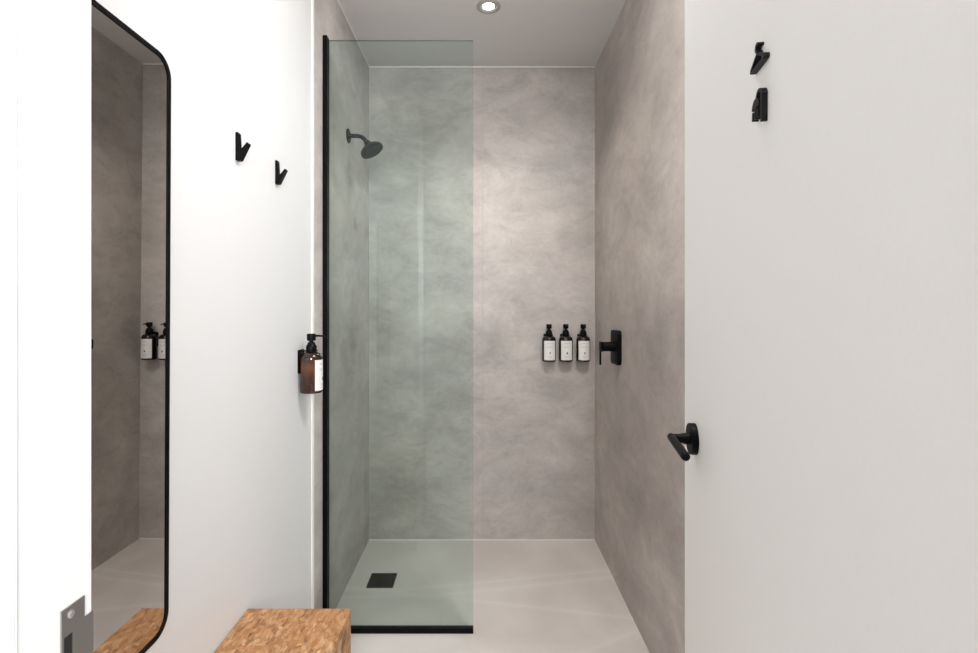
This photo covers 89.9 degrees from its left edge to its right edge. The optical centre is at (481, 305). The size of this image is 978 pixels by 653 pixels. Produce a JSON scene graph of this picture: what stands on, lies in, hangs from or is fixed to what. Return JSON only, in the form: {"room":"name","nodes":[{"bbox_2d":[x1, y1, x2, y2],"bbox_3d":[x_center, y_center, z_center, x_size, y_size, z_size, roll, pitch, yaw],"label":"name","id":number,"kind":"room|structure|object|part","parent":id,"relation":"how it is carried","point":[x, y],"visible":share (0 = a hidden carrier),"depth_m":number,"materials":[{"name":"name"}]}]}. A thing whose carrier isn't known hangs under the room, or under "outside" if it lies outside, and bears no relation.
{"room":"shower room","nodes":[
{"label":"shower room","id":0,"kind":"room"},
{"bbox_2d":[16,0,92,652],"bbox_3d":[-0.508,-0.014,0.374,0.183,2.513,0.308,0,0,0],"label":"wall","id":1,"kind":"structure","parent":0,"point":[54,614],"depth_m":0.48,"materials":[{"name":"paint"}]},
{"bbox_2d":[0,0,15,652],"bbox_3d":[-0.419,-0.014,0.350,0.002,2.513,0.180,0,0,0],"label":"trim","id":2,"kind":"structure","parent":1,"relation":"attached to","point":[7,7],"depth_m":0.43,"materials":[{"name":"paint"}]},
{"bbox_3d":[-0.419,0.349,0.508,0.001,0.090,0.040,0,0,0],"label":"strike plate","id":3,"kind":"part","parent":1,"relation":"part of","materials":[{"name":"metal"}]},
{"bbox_2d":[96,0,368,652],"bbox_3d":[-0.660,-0.014,1.531,0.120,2.513,2.142,0,0,0],"label":"wall","id":4,"kind":"structure","parent":0,"point":[240,448],"depth_m":1.31,"materials":[{"name":"white paint"}]},
{"bbox_2d":[91,0,170,652],"bbox_3d":[-0.597,0.073,0.750,0.009,1.082,0.369,0,0,0],"label":"wall mirror","id":5,"kind":"object","parent":4,"relation":"attached to","point":[131,78],"visible":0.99,"depth_m":0.82,"materials":[{"name":"black metal"}]},
{"bbox_2d":[235,132,250,161],"bbox_3d":[-0.584,-0.389,1.199,0.031,0.069,0.016,0,0,0],"label":"robe hook","id":6,"kind":"object","parent":4,"relation":"attached to","point":[241,152],"visible":1,"depth_m":1.19,"materials":[{"name":"black metal"}]},
{"bbox_3d":[-0.595,-0.389,1.199,0.010,0.069,0.016,0,0,0],"label":"wall leg","id":7,"kind":"part","parent":6,"relation":"part of","materials":[{"name":"black metal"}]},
{"bbox_2d":[275,160,287,184],"bbox_3d":[-0.584,-0.389,1.428,0.031,0.069,0.016,0,0,0],"label":"robe hook","id":8,"kind":"object","parent":4,"relation":"attached to","point":[279,178],"visible":1,"depth_m":1.42,"materials":[{"name":"black metal"}]},
{"bbox_3d":[-0.595,-0.389,1.428,0.010,0.069,0.016,0,0,0],"label":"wall leg","id":9,"kind":"part","parent":8,"relation":"part of","materials":[{"name":"black metal"}]},
{"bbox_2d":[298,349,317,373],"bbox_3d":[-0.571,0.182,1.618,0.056,0.077,0.050,0,0,0],"label":"holder","id":10,"kind":"object","parent":4,"relation":"attached to","point":[301,351],"visible":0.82,"depth_m":1.60,"materials":[{"name":"black plastic"}]},
{"bbox_3d":[-0.598,0.182,1.618,0.004,0.077,0.050,0,0,0],"label":"wall plate","id":11,"kind":"part","parent":10,"relation":"part of","materials":[{"name":"black plastic"}]},
{"bbox_2d":[311,0,313,608],"bbox_3d":[-0.598,-0.014,1.731,0.004,2.513,0.018,0,0,0],"label":"trim","id":12,"kind":"structure","parent":4,"relation":"attached to","point":[312,1],"depth_m":1.72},
{"bbox_2d":[300,333,325,393],"bbox_3d":[-0.563,0.189,1.618,0.072,0.194,0.072,0,0,45],"label":"pump bottle","id":13,"kind":"object","parent":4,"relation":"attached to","point":[311,363],"visible":0.98,"depth_m":1.59,"materials":[{"name":"brown glass"}]},
{"bbox_2d":[337,0,369,66],"bbox_3d":[-0.598,-1.268,2.174,0.004,0.004,0.847,0,0,0],"label":"trim","id":14,"kind":"structure","parent":4,"relation":"attached to","point":[337,0],"depth_m":2.26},
{"bbox_2d":[346,128,382,158],"bbox_3d":[-0.522,-0.728,2.192,0.155,0.131,0.108,0,0,0],"label":"shower","id":15,"kind":"object","parent":4,"relation":"attached to","point":[371,149],"visible":1,"depth_m":2.18,"materials":[{"name":"black metal"}]},
{"bbox_3d":[-0.547,-0.743,2.194,0.097,0.057,0.019,0,0,0],"label":"arm","id":16,"kind":"part","parent":15,"relation":"part of","materials":[{"name":"black metal"}]},
{"bbox_2d":[369,68,594,539],"bbox_3d":[0.000,-0.014,2.662,1.440,2.513,0.120,0,0,0],"label":"wall","id":17,"kind":"structure","parent":0,"point":[482,180],"depth_m":2.60,"materials":[{"name":"grey concrete"}]},
{"bbox_2d":[369,539,593,539],"bbox_3d":[-0.002,1.241,2.600,1.196,0.003,0.003,0,0,0],"label":"trim","id":18,"kind":"structure","parent":17,"relation":"attached to","point":[369,539],"depth_m":2.60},
{"bbox_2d":[369,66,594,67],"bbox_3d":[0.000,-1.268,2.599,1.200,0.005,0.005,0,0,0],"label":"trim","id":19,"kind":"structure","parent":17,"relation":"attached to","point":[370,66],"depth_m":2.60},
{"bbox_3d":[0.439,0.186,2.574,0.050,0.077,0.056,0,0,0],"label":"holder","id":20,"kind":"object","parent":17,"relation":"attached to","visible":0},
{"bbox_2d":[559,324,572,361],"bbox_3d":[0.439,0.193,2.566,0.072,0.194,0.072,0,0,-45],"label":"pump bottle","id":21,"kind":"object","parent":20,"relation":"in","point":[565,342],"visible":0.99,"depth_m":2.54,"materials":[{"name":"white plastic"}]},
{"bbox_3d":[0.530,0.186,2.574,0.050,0.077,0.056,0,0,0],"label":"holder","id":22,"kind":"object","parent":17,"relation":"attached to","visible":0},
{"bbox_2d":[576,324,589,361],"bbox_3d":[0.530,0.193,2.566,0.072,0.194,0.072,0,0,-45],"label":"pump bottle","id":23,"kind":"object","parent":22,"relation":"in","point":[582,342],"visible":0.98,"depth_m":2.54,"materials":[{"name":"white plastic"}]},
{"bbox_2d":[339,0,625,65],"bbox_3d":[0.000,-1.310,0.400,2.640,0.080,4.700,0,0,0],"label":"ceiling","id":24,"kind":"structure","parent":0,"point":[522,32],"depth_m":2.26,"materials":[{"name":"paint"}]},
{"bbox_2d":[476,0,500,13],"bbox_3d":[0.028,-1.268,2.077,0.102,0.004,0.102,0,0,0],"label":"recessed light","id":25,"kind":"object","parent":24,"relation":"in","point":[483,6],"visible":1,"depth_m":2.07,"materials":[{"name":"white"}]},
{"bbox_2d":[336,540,648,652],"bbox_3d":[0.000,1.282,0.400,2.640,0.080,4.700,0,0,0],"label":"floor","id":26,"kind":"structure","parent":0,"point":[517,596],"depth_m":2.09,"materials":[{"name":"stone"}]},
{"bbox_2d":[214,609,350,652],"bbox_3d":[-0.466,1.007,1.026,0.264,0.472,0.451,0,0,0],"label":"wooden bench","id":27,"kind":"object","parent":26,"relation":"on","point":[257,630],"visible":1,"depth_m":1.17,"materials":[{"name":"brown wood"}]},
{"bbox_2d":[366,573,396,587],"bbox_3d":[-0.452,1.240,2.216,0.118,0.005,0.116,0,0,0],"label":"floor drain","id":28,"kind":"object","parent":26,"relation":"on","point":[377,580],"visible":1,"depth_m":2.21,"materials":[{"name":"black metal"}]},
{"bbox_2d":[323,35,472,633],"bbox_3d":[-0.317,0.112,1.861,0.567,2.262,0.035,0,0,0],"label":"screen","id":29,"kind":"object","parent":26,"relation":"on","point":[355,629],"visible":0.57,"depth_m":1.85,"materials":[{"name":"black metal"}]},
{"bbox_3d":[-0.314,0.113,1.866,0.560,2.246,0.008,0,0,0],"label":"glass panel","id":30,"kind":"part","parent":29,"relation":"part of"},
{"bbox_2d":[595,0,684,652],"bbox_3d":[0.660,-0.014,1.901,0.120,2.513,1.402,0,0,0],"label":"wall","id":31,"kind":"structure","parent":0,"point":[640,67],"depth_m":1.82,"materials":[{"name":"grey concrete"}]},
{"bbox_2d":[599,330,621,364],"bbox_3d":[0.559,0.183,2.163,0.082,0.153,0.116,0,0,0],"label":"shower mixer","id":32,"kind":"object","parent":31,"relation":"attached to","point":[615,346],"visible":1,"depth_m":2.14,"materials":[{"name":"black metal"}]},
{"bbox_3d":[0.526,0.209,2.163,0.016,0.102,0.043,0,0,0],"label":"lever","id":33,"kind":"part","parent":32,"relation":"part of","materials":[{"name":"black metal"}]},
{"bbox_3d":[0.591,0.182,2.163,0.018,0.150,0.116,0,0,0],"label":"wall plate","id":34,"kind":"part","parent":32,"relation":"part of","materials":[{"name":"black metal"}]},
{"bbox_3d":[0.753,-0.014,0.123,0.895,2.513,0.125,0,0,0],"label":"wall","id":35,"kind":"structure","parent":0,"visible":0},
{"bbox_2d":[667,0,977,652],"bbox_3d":[0.321,0.183,0.580,0.087,2.102,0.775,0,0,11],"label":"door","id":36,"kind":"structure","parent":35,"relation":"in","point":[829,454],"depth_m":0.41,"materials":[{"name":"paint"}]},
{"bbox_3d":[0.331,0.237,0.829,0.014,0.014,0.124,0,0,11],"label":"lever","id":37,"kind":"part","parent":36,"relation":"part of","materials":[{"name":"black metal"}]},
{"bbox_3d":[0.375,0.237,0.875,0.011,0.055,0.055,0,0,11],"label":"handle","id":38,"kind":"part","parent":36,"relation":"part of","materials":[{"name":"black metal"}]},
{"bbox_3d":[0.351,0.186,2.574,0.050,0.077,0.056,0,0,0],"label":"holder","id":39,"kind":"object","parent":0,"visible":0},
{"bbox_2d":[542,324,555,361],"bbox_3d":[0.351,0.193,2.566,0.072,0.194,0.072,0,0,-45],"label":"pump bottle","id":40,"kind":"object","parent":39,"relation":"in","point":[548,342],"visible":0.96,"depth_m":2.54,"materials":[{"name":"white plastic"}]}
]}

